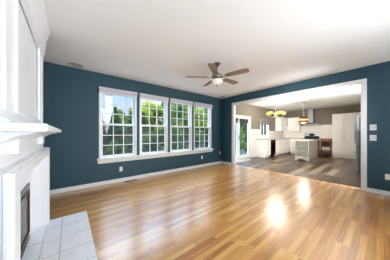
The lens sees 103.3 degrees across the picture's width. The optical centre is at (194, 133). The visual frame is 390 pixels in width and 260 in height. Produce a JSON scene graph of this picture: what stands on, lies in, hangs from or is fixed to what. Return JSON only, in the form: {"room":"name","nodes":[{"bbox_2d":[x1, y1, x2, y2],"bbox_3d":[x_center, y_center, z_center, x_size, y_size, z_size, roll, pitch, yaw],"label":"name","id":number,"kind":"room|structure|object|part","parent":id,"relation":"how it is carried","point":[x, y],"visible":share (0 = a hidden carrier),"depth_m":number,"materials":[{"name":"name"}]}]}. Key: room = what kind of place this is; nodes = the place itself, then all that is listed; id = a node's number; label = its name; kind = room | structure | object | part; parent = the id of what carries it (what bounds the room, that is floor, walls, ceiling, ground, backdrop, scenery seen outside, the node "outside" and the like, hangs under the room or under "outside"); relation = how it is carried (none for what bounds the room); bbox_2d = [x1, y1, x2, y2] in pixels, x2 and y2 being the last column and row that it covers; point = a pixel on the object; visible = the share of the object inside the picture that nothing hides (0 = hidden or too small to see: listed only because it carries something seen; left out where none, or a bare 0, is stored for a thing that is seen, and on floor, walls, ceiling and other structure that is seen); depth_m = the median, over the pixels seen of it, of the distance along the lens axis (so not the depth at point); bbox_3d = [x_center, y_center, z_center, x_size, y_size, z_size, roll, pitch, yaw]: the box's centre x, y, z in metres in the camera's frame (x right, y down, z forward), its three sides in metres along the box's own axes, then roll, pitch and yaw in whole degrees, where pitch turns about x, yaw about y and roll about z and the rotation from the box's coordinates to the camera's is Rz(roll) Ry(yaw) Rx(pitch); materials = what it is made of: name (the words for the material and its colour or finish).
{"room":"living room","nodes":[
{"label":"living room","id":0,"kind":"room"},
{"bbox_2d":[43,61,283,189],"bbox_3d":[1.291,-0.095,6.732,12.410,2.700,0.140,0,0,-39],"label":"wall","id":1,"kind":"structure","parent":0,"point":[70,94],"depth_m":3.60,"materials":[{"name":"teal paint"}]},
{"bbox_2d":[99,92,136,158],"bbox_3d":[-1.998,-0.210,4.032,0.895,1.730,0.137,0,0,-39],"label":"window","id":2,"kind":"structure","parent":1,"relation":"in","point":[134,100],"depth_m":4.02,"materials":[{"name":"white plastic"}]},
{"bbox_3d":[-2.020,-0.616,4.060,0.819,0.842,0.035,0,0,-39],"label":"sash","id":3,"kind":"part","parent":2,"relation":"part of","materials":[{"name":"white plastic"}]},
{"bbox_3d":[-1.992,0.180,4.025,0.819,0.850,0.035,0,0,-39],"label":"sash","id":4,"kind":"part","parent":2,"relation":"part of","materials":[{"name":"white plastic"}]},
{"bbox_2d":[99,86,137,97],"bbox_3d":[-1.940,-1.043,3.962,0.903,0.135,0.066,0,0,-39],"label":"window shade","id":5,"kind":"object","parent":2,"relation":"attached to","point":[101,89],"visible":1,"depth_m":3.91,"materials":[{"name":"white fabric"}]},
{"bbox_3d":[-1.937,-0.984,3.958,0.887,0.018,0.046,0,0,-39],"label":"rail","id":6,"kind":"part","parent":5,"relation":"part of","materials":[{"name":"white plastic"}]},
{"bbox_2d":[50,161,221,194],"bbox_3d":[-1.170,1.212,4.619,5.926,0.085,0.024,0,0,-39],"label":"baseboard","id":7,"kind":"structure","parent":1,"relation":"attached to","point":[66,189],"depth_m":4.01,"materials":[{"name":"white paint"}]},
{"bbox_2d":[139,95,167,154],"bbox_3d":[-1.244,-0.210,4.647,0.895,1.730,0.137,0,0,-39],"label":"window","id":8,"kind":"structure","parent":1,"relation":"in","point":[165,109],"depth_m":4.71,"materials":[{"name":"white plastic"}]},
{"bbox_3d":[-1.267,-0.616,4.675,0.819,0.842,0.035,0,0,-39],"label":"sash","id":9,"kind":"part","parent":8,"relation":"part of","materials":[{"name":"white plastic"}]},
{"bbox_3d":[-1.239,0.180,4.640,0.819,0.850,0.035,0,0,-39],"label":"sash","id":10,"kind":"part","parent":8,"relation":"part of","materials":[{"name":"white plastic"}]},
{"bbox_2d":[139,93,168,101],"bbox_3d":[-1.187,-1.043,4.576,0.903,0.135,0.066,0,0,-39],"label":"window shade","id":11,"kind":"object","parent":8,"relation":"attached to","point":[142,95],"visible":1,"depth_m":4.52,"materials":[{"name":"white fabric"}]},
{"bbox_2d":[97,148,212,163],"bbox_3d":[-0.808,0.675,4.892,3.916,0.130,0.058,0,0,-39],"label":"trim","id":12,"kind":"structure","parent":1,"relation":"attached to","point":[157,155],"depth_m":4.45,"materials":[{"name":"white paint"}]},
{"bbox_2d":[170,103,191,151],"bbox_3d":[-0.491,-0.210,5.261,0.895,1.730,0.137,0,0,-39],"label":"window","id":13,"kind":"structure","parent":1,"relation":"in","point":[189,112],"depth_m":5.32,"materials":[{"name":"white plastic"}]},
{"bbox_3d":[-0.514,-0.616,5.289,0.819,0.842,0.035,0,0,-39],"label":"sash","id":14,"kind":"part","parent":13,"relation":"part of","materials":[{"name":"white plastic"}]},
{"bbox_3d":[-0.485,0.180,5.254,0.819,0.850,0.035,0,0,-39],"label":"sash","id":15,"kind":"part","parent":13,"relation":"part of","materials":[{"name":"white plastic"}]},
{"bbox_2d":[170,98,192,105],"bbox_3d":[-0.433,-1.043,5.190,0.903,0.135,0.066,0,0,-39],"label":"window shade","id":16,"kind":"object","parent":13,"relation":"attached to","point":[172,100],"visible":1,"depth_m":5.13,"materials":[{"name":"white fabric"}]},
{"bbox_2d":[194,106,210,149],"bbox_3d":[0.262,-0.210,5.875,0.895,1.730,0.137,0,0,-39],"label":"window","id":17,"kind":"structure","parent":1,"relation":"in","point":[209,109],"depth_m":5.97,"materials":[{"name":"white plastic"}]},
{"bbox_3d":[0.239,-0.616,5.903,0.819,0.842,0.035,0,0,-39],"label":"sash","id":18,"kind":"part","parent":17,"relation":"part of","materials":[{"name":"white plastic"}]},
{"bbox_3d":[0.268,0.180,5.868,0.819,0.850,0.035,0,0,-39],"label":"sash","id":19,"kind":"part","parent":17,"relation":"part of","materials":[{"name":"white plastic"}]},
{"bbox_2d":[194,102,212,107],"bbox_3d":[0.320,-1.043,5.804,0.903,0.135,0.066,0,0,-39],"label":"window shade","id":20,"kind":"object","parent":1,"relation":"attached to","point":[195,103],"visible":1,"depth_m":5.74,"materials":[{"name":"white fabric"}]},
{"bbox_2d":[236,115,250,159],"bbox_3d":[2.175,0.207,7.428,1.670,2.095,0.138,0,0,-39],"label":"door","id":21,"kind":"structure","parent":1,"relation":"in","point":[238,157],"depth_m":7.48,"materials":[{"name":"white paint"}]},
{"bbox_3d":[1.821,0.247,7.197,0.600,1.945,0.040,0,0,-39],"label":"fixed panel","id":22,"kind":"part","parent":21,"relation":"part of","materials":[{"name":"white plastic"}]},
{"bbox_3d":[2.387,0.247,7.587,0.910,1.945,0.040,0,0,-39],"label":"sliding panel","id":23,"kind":"part","parent":21,"relation":"part of","materials":[{"name":"white plastic"}]},
{"bbox_2d":[240,119,248,123],"bbox_3d":[2.420,-0.586,7.547,0.750,0.211,0.053,0,0,-39],"label":"roller blind","id":24,"kind":"object","parent":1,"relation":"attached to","point":[241,120],"visible":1,"depth_m":7.54,"materials":[{"name":"grey fabric"}]},
{"bbox_2d":[260,119,268,137],"bbox_3d":[3.967,-0.268,8.890,0.995,1.035,0.138,0,0,-39],"label":"window","id":25,"kind":"structure","parent":1,"relation":"in","point":[263,135],"depth_m":8.89,"materials":[{"name":"white plastic"}]},
{"bbox_2d":[261,118,269,124],"bbox_3d":[4.018,-0.655,8.815,0.990,0.340,0.035,0,0,-39],"label":"roman shade","id":26,"kind":"object","parent":25,"relation":"attached to","point":[263,121],"visible":1,"depth_m":8.80,"materials":[{"name":"grey fabric"}]},
{"bbox_2d":[251,129,283,155],"bbox_3d":[4.456,0.482,9.216,4.124,1.375,0.010,0,0,-39],"label":"backsplash","id":27,"kind":"structure","parent":1,"relation":"attached to","point":[255,133],"depth_m":8.32,"materials":[{"name":"beige tile"}]},
{"bbox_2d":[275,117,286,130],"bbox_3d":[5.529,-0.555,9.842,0.946,0.840,0.373,0,0,-39],"label":"upper cabinet","id":28,"kind":"object","parent":1,"relation":"attached to","point":[280,123],"visible":0.98,"depth_m":9.59,"materials":[{"name":"beige paint"}]},
{"bbox_3d":[5.435,-0.539,9.581,0.467,0.800,0.020,0,0,-39],"label":"door","id":29,"kind":"part","parent":28,"relation":"part of","materials":[{"name":"beige paint"}]},
{"bbox_3d":[5.803,-0.539,9.882,0.467,0.800,0.020,0,0,-39],"label":"door","id":30,"kind":"part","parent":28,"relation":"part of","materials":[{"name":"beige paint"}]},
{"bbox_2d":[43,0,389,111],"bbox_3d":[3.435,-1.505,4.008,12.530,0.120,7.071,0,0,-39],"label":"ceiling","id":31,"kind":"structure","parent":0,"point":[156,42],"depth_m":2.46,"materials":[{"name":"paint"}]},
{"bbox_2d":[69,62,84,67],"bbox_3d":[-2.497,-1.439,3.267,0.270,0.012,0.270,0,0,-39],"label":"ceiling speaker","id":32,"kind":"object","parent":31,"relation":"attached to","point":[75,64],"visible":1,"depth_m":3.24,"materials":[{"name":"white plastic"}]},
{"bbox_2d":[186,62,248,85],"bbox_3d":[0.496,-1.206,3.236,1.216,0.477,1.260,0,0,-39],"label":"ceiling fan","id":33,"kind":"object","parent":31,"relation":"hanging from","point":[216,77],"visible":1,"depth_m":3.13,"materials":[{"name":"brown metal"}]},
{"bbox_3d":[0.029,-1.162,3.200,0.455,0.037,0.139,0,0,-1],"label":"blade","id":34,"kind":"part","parent":33,"relation":"part of","materials":[{"name":"brown wood"}]},
{"bbox_3d":[0.335,-1.162,2.800,0.139,0.037,0.455,0,0,17],"label":"blade","id":35,"kind":"part","parent":33,"relation":"part of","materials":[{"name":"brown wood"}]},
{"bbox_3d":[0.457,-1.050,3.210,0.232,0.099,0.232,0,0,-39],"label":"lamp shade","id":36,"kind":"part","parent":33,"relation":"part of","materials":[{"name":"white glass"}]},
{"bbox_3d":[0.798,-1.162,3.466,0.456,0.037,0.138,0,0,-39],"label":"blade","id":37,"kind":"part","parent":33,"relation":"part of","materials":[{"name":"brown wood"}]},
{"bbox_3d":[0.809,-1.162,2.967,0.455,0.037,0.139,0,0,35],"label":"blade","id":38,"kind":"part","parent":33,"relation":"part of","materials":[{"name":"brown wood"}]},
{"bbox_2d":[266,101,285,117],"bbox_3d":[3.659,-1.070,7.073,0.847,0.749,0.820,0,0,-39],"label":"chandelier","id":39,"kind":"object","parent":31,"relation":"hanging from","point":[269,112],"visible":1,"depth_m":6.99,"materials":[{"name":"yellow glass"}]},
{"bbox_2d":[299,102,308,122],"bbox_3d":[5.126,-0.956,7.290,0.384,0.976,0.384,0,0,-39],"label":"pendant light","id":40,"kind":"object","parent":31,"relation":"hanging from","point":[303,119],"visible":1,"depth_m":7.19,"materials":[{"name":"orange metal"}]},
{"bbox_2d":[50,152,389,259],"bbox_3d":[3.434,1.315,4.008,12.530,0.120,7.071,0,0,-39],"label":"floor","id":41,"kind":"structure","parent":0,"point":[221,211],"depth_m":2.41,"materials":[{"name":"brown wood"}]},
{"bbox_2d":[0,0,61,259],"bbox_3d":[-1.726,-0.095,1.296,0.862,2.699,1.950,0,0,-39],"label":"fireplace","id":42,"kind":"object","parent":41,"relation":"on","point":[24,29],"visible":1,"depth_m":1.19,"materials":[{"name":"white paint"}]},
{"bbox_3d":[-1.609,0.906,1.397,0.004,0.453,1.000,0,0,-39],"label":"glass","id":43,"kind":"part","parent":42,"relation":"part of","materials":[{"name":"clear glass"}]},
{"bbox_3d":[-1.515,0.724,1.468,0.068,1.062,1.870,0,0,-39],"label":"moulding frame","id":44,"kind":"part","parent":42,"relation":"part of","materials":[{"name":"white paint"}]},
{"bbox_3d":[-1.640,0.915,1.372,0.092,0.656,1.150,0,0,-39],"label":"insert frame","id":45,"kind":"part","parent":42,"relation":"part of","materials":[{"name":"grey metal"}]},
{"bbox_3d":[-1.608,0.905,1.399,0.020,0.500,1.024,0,0,-39],"label":"brass trim","id":46,"kind":"part","parent":42,"relation":"part of","materials":[{"name":"metal"}]},
{"bbox_3d":[-1.549,-0.588,1.450,0.032,0.915,1.085,0,0,-39],"label":"panel moulding","id":47,"kind":"part","parent":42,"relation":"part of","materials":[{"name":"white paint"}]},
{"bbox_2d":[0,122,61,142],"bbox_3d":[-1.726,0.000,1.296,0.862,0.100,1.950,0,0,-39],"label":"mantel shelf","id":48,"kind":"object","parent":42,"relation":"attached to","point":[10,132],"depth_m":0.78,"materials":[{"name":"white paint"}]},
{"bbox_3d":[-1.524,-1.262,1.461,0.084,0.364,1.930,0,0,-39],"label":"crown moulding","id":49,"kind":"part","parent":42,"relation":"part of","materials":[{"name":"white paint"}]},
{"bbox_2d":[41,211,97,259],"bbox_3d":[-1.362,1.248,1.677,0.432,0.012,1.720,0,0,-39],"label":"hearth","id":50,"kind":"object","parent":41,"relation":"on","point":[69,237],"visible":0.92,"depth_m":1.80,"materials":[{"name":"tile"}]},
{"bbox_2d":[256,140,270,157],"bbox_3d":[3.593,0.805,8.102,0.426,0.900,0.623,0,0,-39],"label":"base cabinet","id":51,"kind":"object","parent":41,"relation":"on","point":[263,147],"visible":0.98,"depth_m":7.95,"materials":[{"name":"beige paint"}]},
{"bbox_3d":[3.762,0.836,7.894,0.422,0.618,0.020,0,0,-39],"label":"door","id":52,"kind":"part","parent":51,"relation":"part of","materials":[{"name":"beige paint"}]},
{"bbox_2d":[269,140,275,156],"bbox_3d":[3.984,0.807,8.421,0.576,0.895,0.623,0,0,-39],"label":"dishwasher","id":53,"kind":"object","parent":41,"relation":"on","point":[273,142],"visible":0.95,"depth_m":8.22,"materials":[{"name":"black metal"}]},
{"bbox_3d":[4.150,0.810,8.217,0.566,0.670,0.030,0,0,-39],"label":"door","id":54,"kind":"part","parent":53,"relation":"part of","materials":[{"name":"black glass"}]},
{"bbox_2d":[274,139,282,155],"bbox_3d":[4.597,0.805,8.920,0.996,0.900,0.623,0,0,-39],"label":"base cabinet","id":55,"kind":"object","parent":41,"relation":"on","point":[279,143],"visible":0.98,"depth_m":8.69,"materials":[{"name":"beige paint"}]},
{"bbox_3d":[4.572,0.836,8.555,0.492,0.618,0.020,0,0,-39],"label":"door","id":56,"kind":"part","parent":55,"relation":"part of","materials":[{"name":"beige paint"}]},
{"bbox_3d":[4.959,0.836,8.871,0.492,0.618,0.020,0,0,-39],"label":"door","id":57,"kind":"part","parent":55,"relation":"part of","materials":[{"name":"beige paint"}]},
{"bbox_2d":[282,139,289,153],"bbox_3d":[5.360,0.805,9.543,0.966,0.900,0.623,0,0,-39],"label":"base cabinet","id":58,"kind":"object","parent":41,"relation":"on","point":[286,144],"visible":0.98,"depth_m":9.31,"materials":[{"name":"beige paint"}]},
{"bbox_3d":[5.341,0.836,9.182,0.477,0.618,0.020,0,0,-39],"label":"door","id":59,"kind":"part","parent":58,"relation":"part of","materials":[{"name":"beige paint"}]},
{"bbox_2d":[290,139,299,152],"bbox_3d":[6.351,0.805,9.596,0.682,0.900,0.591,0,0,-39],"label":"base cabinet","id":60,"kind":"object","parent":41,"relation":"on","point":[292,142],"visible":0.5,"depth_m":9.53,"materials":[{"name":"beige paint"}]},
{"bbox_2d":[255,138,303,139],"bbox_3d":[5.006,0.334,8.885,3.670,0.039,1.198,0,0,-39],"label":"countertop","id":61,"kind":"structure","parent":60,"relation":"on","point":[267,138],"depth_m":9.00,"materials":[{"name":"grey stone"}]},
{"bbox_3d":[6.121,0.836,9.409,0.020,0.618,0.587,0,0,-39],"label":"door","id":62,"kind":"part","parent":60,"relation":"part of","materials":[{"name":"beige paint"}]},
{"bbox_2d":[294,139,317,160],"bbox_3d":[5.465,0.790,7.554,1.520,0.930,0.630,0,0,-39],"label":"kitchen island","id":63,"kind":"object","parent":41,"relation":"on","point":[305,149],"visible":0.98,"depth_m":7.28,"materials":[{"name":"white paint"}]},
{"bbox_2d":[294,139,317,140],"bbox_3d":[5.465,0.347,7.554,1.520,0.044,0.630,0,0,-39],"label":"island countertop","id":64,"kind":"structure","parent":63,"relation":"on","point":[300,139],"depth_m":7.29,"materials":[{"name":"white stone"}]},
{"bbox_2d":[304,132,319,139],"bbox_3d":[6.762,0.610,9.057,0.727,1.290,0.740,0,0,-39],"label":"range","id":65,"kind":"object","parent":41,"relation":"on","point":[307,135],"visible":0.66,"depth_m":9.21,"materials":[{"name":"silver metal"}]},
{"bbox_3d":[6.982,0.250,9.236,0.004,0.150,0.720,0,0,-39],"label":"panel","id":66,"kind":"part","parent":65,"relation":"part of","materials":[{"name":"metal"}]},
{"bbox_2d":[318,138,331,156],"bbox_3d":[7.246,0.782,8.568,0.540,0.945,0.570,0,0,-39],"label":"wooden cart","id":67,"kind":"object","parent":41,"relation":"on","point":[322,142],"visible":0.89,"depth_m":8.61,"materials":[{"name":"brown wood"}]},
{"bbox_3d":[6.920,0.807,8.615,0.055,0.895,0.055,0,0,-39],"label":"leg","id":68,"kind":"part","parent":67,"relation":"part of","materials":[{"name":"brown wood"}]},
{"bbox_3d":[7.424,0.615,8.713,0.020,0.320,0.430,0,0,-39],"label":"panel","id":69,"kind":"part","parent":67,"relation":"part of","materials":[{"name":"brown wood"}]},
{"bbox_2d":[332,113,355,158],"bbox_3d":[7.707,0.132,7.960,0.672,2.245,0.871,0,0,-39],"label":"pantry cabinet","id":70,"kind":"object","parent":41,"relation":"on","point":[343,125],"visible":0.95,"depth_m":7.78,"materials":[{"name":"beige paint"}]},
{"bbox_3d":[7.341,0.078,7.944,0.020,2.064,0.430,0,0,-39],"label":"door","id":71,"kind":"part","parent":70,"relation":"part of","materials":[{"name":"beige paint"}]},
{"bbox_3d":[7.618,0.078,7.605,0.020,2.064,0.430,0,0,-39],"label":"door","id":72,"kind":"part","parent":70,"relation":"part of","materials":[{"name":"beige paint"}]},
{"bbox_2d":[354,116,360,172],"bbox_3d":[5.709,0.355,4.898,0.900,1.800,0.915,0,0,-39],"label":"refrigerator","id":73,"kind":"object","parent":41,"relation":"on","point":[357,136],"visible":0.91,"depth_m":4.87,"materials":[{"name":"silver metal"}]},
{"bbox_3d":[5.485,0.865,5.173,0.900,0.640,0.060,0,0,-39],"label":"freezer drawer","id":74,"kind":"part","parent":73,"relation":"part of","materials":[{"name":"silver metal"}]},
{"bbox_3d":[5.309,-0.005,5.030,0.447,1.080,0.060,0,0,-39],"label":"door","id":75,"kind":"part","parent":73,"relation":"part of","materials":[{"name":"silver metal"}]},
{"bbox_2d":[222,61,389,191],"bbox_3d":[3.356,-0.095,3.854,0.120,2.700,6.931,0,0,-39],"label":"wall","id":76,"kind":"structure","parent":0,"point":[377,75],"depth_m":3.29,"materials":[{"name":"teal paint"}]},
{"bbox_2d":[232,78,366,190],"bbox_3d":[2.627,0.037,4.747,0.156,2.435,3.563,0,0,-39],"label":"trim","id":77,"kind":"structure","parent":76,"relation":"attached to","point":[363,82],"depth_m":3.54,"materials":[{"name":"white paint"}]},
{"bbox_2d":[238,165,360,188],"bbox_3d":[2.679,1.250,4.790,0.075,0.010,3.383,0,0,-39],"label":"trim","id":78,"kind":"structure","parent":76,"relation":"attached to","point":[238,165],"depth_m":4.25,"materials":[{"name":"brown wood"}]},
{"bbox_2d":[370,135,376,140],"bbox_3d":[3.757,0.100,3.258,0.011,0.118,0.095,0,0,-39],"label":"light switch","id":79,"kind":"object","parent":76,"relation":"attached to","point":[372,137],"visible":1,"depth_m":3.25,"materials":[{"name":"white plastic"}]},
{"bbox_2d":[370,125,376,129],"bbox_3d":[3.757,-0.120,3.258,0.011,0.118,0.095,0,0,-39],"label":"light switch","id":80,"kind":"object","parent":76,"relation":"attached to","point":[372,127],"visible":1,"depth_m":3.25,"materials":[{"name":"white plastic"}]},
{"bbox_2d":[367,188,389,195],"bbox_3d":[4.594,1.212,2.222,0.024,0.085,2.837,0,0,-39],"label":"baseboard","id":81,"kind":"structure","parent":76,"relation":"attached to","point":[372,190],"depth_m":3.19,"materials":[{"name":"white paint"}]},
{"bbox_2d":[385,174,389,179],"bbox_3d":[3.881,0.885,3.107,0.009,0.118,0.075,0,0,-39],"label":"wall outlet","id":82,"kind":"object","parent":76,"relation":"attached to","point":[387,176],"visible":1,"depth_m":3.11,"materials":[{"name":"white plastic"}]},
{"bbox_2d":[284,104,360,155],"bbox_3d":[7.561,-0.095,8.767,0.120,2.700,4.631,0,0,-39],"label":"wall","id":83,"kind":"structure","parent":0,"point":[323,116],"depth_m":8.81,"materials":[{"name":"beige paint"}]},
{"bbox_2d":[288,117,300,130],"bbox_3d":[6.337,-0.555,9.852,0.382,0.840,0.656,0,0,-39],"label":"upper cabinet","id":84,"kind":"object","parent":83,"relation":"attached to","point":[293,123],"visible":0.98,"depth_m":9.71,"materials":[{"name":"beige paint"}]},
{"bbox_3d":[6.118,-0.539,9.887,0.020,0.800,0.322,0,0,-39],"label":"door","id":85,"kind":"part","parent":84,"relation":"part of","materials":[{"name":"beige paint"}]},
{"bbox_3d":[6.327,-0.539,9.631,0.020,0.800,0.322,0,0,-39],"label":"door","id":86,"kind":"part","parent":84,"relation":"part of","materials":[{"name":"beige paint"}]},
{"bbox_2d":[284,125,331,149],"bbox_3d":[6.865,0.240,9.509,0.020,1.430,2.580,0,0,-39],"label":"backsplash","id":87,"kind":"structure","parent":83,"relation":"attached to","point":[325,131],"depth_m":9.24,"materials":[{"name":"beige tile"}]},
{"bbox_2d":[301,108,320,125],"bbox_3d":[6.853,-0.956,9.151,0.489,0.977,0.860,0,0,-39],"label":"range hood","id":88,"kind":"object","parent":83,"relation":"attached to","point":[311,112],"visible":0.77,"depth_m":9.09,"materials":[{"name":"metal"}]},
{"label":"outside","id":89,"kind":"structure","parent":0,"visible":0},
{"bbox_2d":[240,147,246,155],"bbox_3d":[-7.223,1.705,26.260,46.000,0.200,40.169,0,0,-39],"label":"ground","id":90,"kind":"structure","parent":89,"point":[242,152],"depth_m":12.78,"materials":[{"name":"grey concrete"}]},
{"bbox_2d":[102,118,108,152],"bbox_3d":[-4.812,0.216,7.710,1.360,2.860,1.361,0,0,-39],"label":"evergreen","id":91,"kind":"object","parent":90,"relation":"on","point":[105,140],"visible":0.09,"depth_m":7.67,"materials":[{"name":"green plant"}]},
{"bbox_2d":[102,94,112,134],"bbox_3d":[-16.135,-1.820,18.675,11.200,6.850,7.660,0,0,-39],"label":"house","id":92,"kind":"structure","parent":90,"relation":"on","point":[108,98],"depth_m":18.58,"materials":[{"name":"white"}]},
{"bbox_2d":[107,106,122,146],"bbox_3d":[-4.375,0.089,8.435,1.474,3.121,1.521,0,0,-39],"label":"evergreen","id":93,"kind":"object","parent":90,"relation":"on","point":[117,129],"visible":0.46,"depth_m":8.26,"materials":[{"name":"green plant"}]},
{"bbox_2d":[103,140,128,155],"bbox_3d":[-3.319,0.964,6.576,1.314,1.406,0.959,0,0,16],"label":"shrub","id":94,"kind":"object","parent":90,"relation":"on","point":[118,149],"visible":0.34,"depth_m":6.50,"materials":[{"name":"green plant"}]},
{"bbox_2d":[115,107,130,136],"bbox_3d":[-7.208,-0.605,16.291,3.269,4.431,3.010,0,0,-39],"label":"tree","id":95,"kind":"object","parent":90,"relation":"on","point":[120,111],"visible":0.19,"depth_m":15.44,"materials":[{"name":"green plant"}]},
{"bbox_2d":[124,111,132,148],"bbox_3d":[-3.631,0.190,8.779,1.369,2.912,1.339,0,0,-39],"label":"evergreen","id":96,"kind":"object","parent":90,"relation":"on","point":[129,130],"visible":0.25,"depth_m":8.56,"materials":[{"name":"green plant"}]},
{"bbox_2d":[124,136,148,153],"bbox_3d":[-2.689,0.908,7.252,1.202,1.626,1.072,0,0,19],"label":"shrub","id":97,"kind":"object","parent":90,"relation":"on","point":[129,148],"visible":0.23,"depth_m":7.07,"materials":[{"name":"green plant"}]},
{"bbox_2d":[124,100,163,135],"bbox_3d":[-3.648,-0.481,11.778,2.787,4.182,2.830,0,0,-42],"label":"tree","id":98,"kind":"object","parent":90,"relation":"on","point":[153,130],"visible":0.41,"depth_m":11.54,"materials":[{"name":"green plant"}]},
{"bbox_2d":[141,111,148,137],"bbox_3d":[-3.195,0.140,9.537,1.429,3.017,1.443,0,0,-39],"label":"evergreen","id":99,"kind":"object","parent":90,"relation":"on","point":[143,119],"visible":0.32,"depth_m":9.40,"materials":[{"name":"green plant"}]},
{"bbox_2d":[142,131,163,151],"bbox_3d":[-2.274,0.778,7.911,1.444,1.815,1.517,0,0,-39],"label":"shrub","id":100,"kind":"object","parent":90,"relation":"on","point":[149,138],"visible":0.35,"depth_m":7.89,"materials":[{"name":"green plant"}]},
{"bbox_2d":[155,102,175,124],"bbox_3d":[-2.703,-1.992,19.407,4.128,7.214,4.436,0,0,-39],"label":"tree","id":101,"kind":"object","parent":90,"relation":"on","point":[162,103],"visible":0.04,"depth_m":18.80,"materials":[{"name":"green plant"}]},
{"bbox_2d":[155,128,180,149],"bbox_3d":[-1.690,0.703,8.570,1.551,2.105,1.396,0,0,30],"label":"shrub","id":102,"kind":"object","parent":90,"relation":"on","point":[161,138],"visible":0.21,"depth_m":8.38,"materials":[{"name":"green plant"}]},
{"bbox_2d":[161,104,185,139],"bbox_3d":[-1.662,-0.553,13.335,2.957,4.328,3.216,0,0,-39],"label":"tree","id":103,"kind":"object","parent":90,"relation":"on","point":[178,107],"visible":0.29,"depth_m":12.53,"materials":[{"name":"green plant"}]},
{"bbox_2d":[172,128,188,148],"bbox_3d":[-1.316,0.654,9.654,1.403,2.087,2.109,0,0,-39],"label":"shrub","id":104,"kind":"object","parent":90,"relation":"on","point":[186,146],"visible":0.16,"depth_m":9.41,"materials":[{"name":"green plant"}]},
{"bbox_2d":[180,125,200,148],"bbox_3d":[-0.412,0.621,10.475,1.725,2.296,1.604,0,0,-39],"label":"shrub","id":105,"kind":"object","parent":90,"relation":"on","point":[186,131],"visible":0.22,"depth_m":10.06,"materials":[{"name":"green plant"}]},
{"bbox_2d":[183,106,207,131],"bbox_3d":[-0.305,-0.500,14.630,3.264,4.222,3.408,0,0,34],"label":"tree","id":106,"kind":"object","parent":90,"relation":"on","point":[198,119],"visible":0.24,"depth_m":13.91,"materials":[{"name":"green plant"}]},
{"bbox_2d":[183,105,207,122],"bbox_3d":[-1.195,-2.104,21.603,5.092,7.440,4.961,0,0,-39],"label":"tree","id":107,"kind":"object","parent":90,"relation":"on","point":[206,112],"visible":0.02,"depth_m":21.31,"materials":[{"name":"green plant"}]},
{"bbox_2d":[195,129,205,147],"bbox_3d":[0.327,0.696,11.082,1.613,1.996,1.688,0,0,-39],"label":"shrub","id":108,"kind":"object","parent":90,"relation":"on","point":[201,131],"visible":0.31,"depth_m":10.71,"materials":[{"name":"green plant"}]},
{"bbox_2d":[201,113,207,137],"bbox_3d":[1.367,-0.213,16.000,2.467,3.646,2.430,0,0,-34],"label":"tree","id":109,"kind":"object","parent":90,"relation":"on","point":[206,117],"visible":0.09,"depth_m":15.25,"materials":[{"name":"green plant"}]},
{"bbox_2d":[202,132,207,146],"bbox_3d":[1.053,0.744,11.465,1.347,2.009,1.473,0,0,-22],"label":"shrub","id":110,"kind":"object","parent":90,"relation":"on","point":[206,139],"visible":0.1,"depth_m":11.26,"materials":[{"name":"green plant"}]},
{"bbox_2d":[240,129,246,149],"bbox_3d":[3.595,0.662,12.924,1.534,2.200,1.590,0,0,-39],"label":"shrub","id":111,"kind":"object","parent":90,"relation":"on","point":[242,143],"visible":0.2,"depth_m":12.44,"materials":[{"name":"green plant"}]},
{"bbox_2d":[240,123,246,135],"bbox_3d":[6.065,-1.735,20.758,5.152,6.699,4.231,0,0,-39],"label":"tree","id":112,"kind":"object","parent":90,"relation":"on","point":[243,126],"visible":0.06,"depth_m":19.41,"materials":[{"name":"green plant"}]},
{"bbox_2d":[243,131,246,150],"bbox_3d":[4.715,0.696,13.677,1.684,1.996,1.549,0,0,-39],"label":"shrub","id":113,"kind":"object","parent":90,"relation":"on","point":[245,138],"visible":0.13,"depth_m":13.82,"materials":[{"name":"green plant"}]},
{"bbox_2d":[261,124,265,133],"bbox_3d":[9.650,-1.653,23.356,5.051,6.535,5.275,0,0,14],"label":"tree","id":114,"kind":"object","parent":90,"relation":"on","point":[261,124],"visible":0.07,"depth_m":21.54,"materials":[{"name":"green plant"}]}
]}

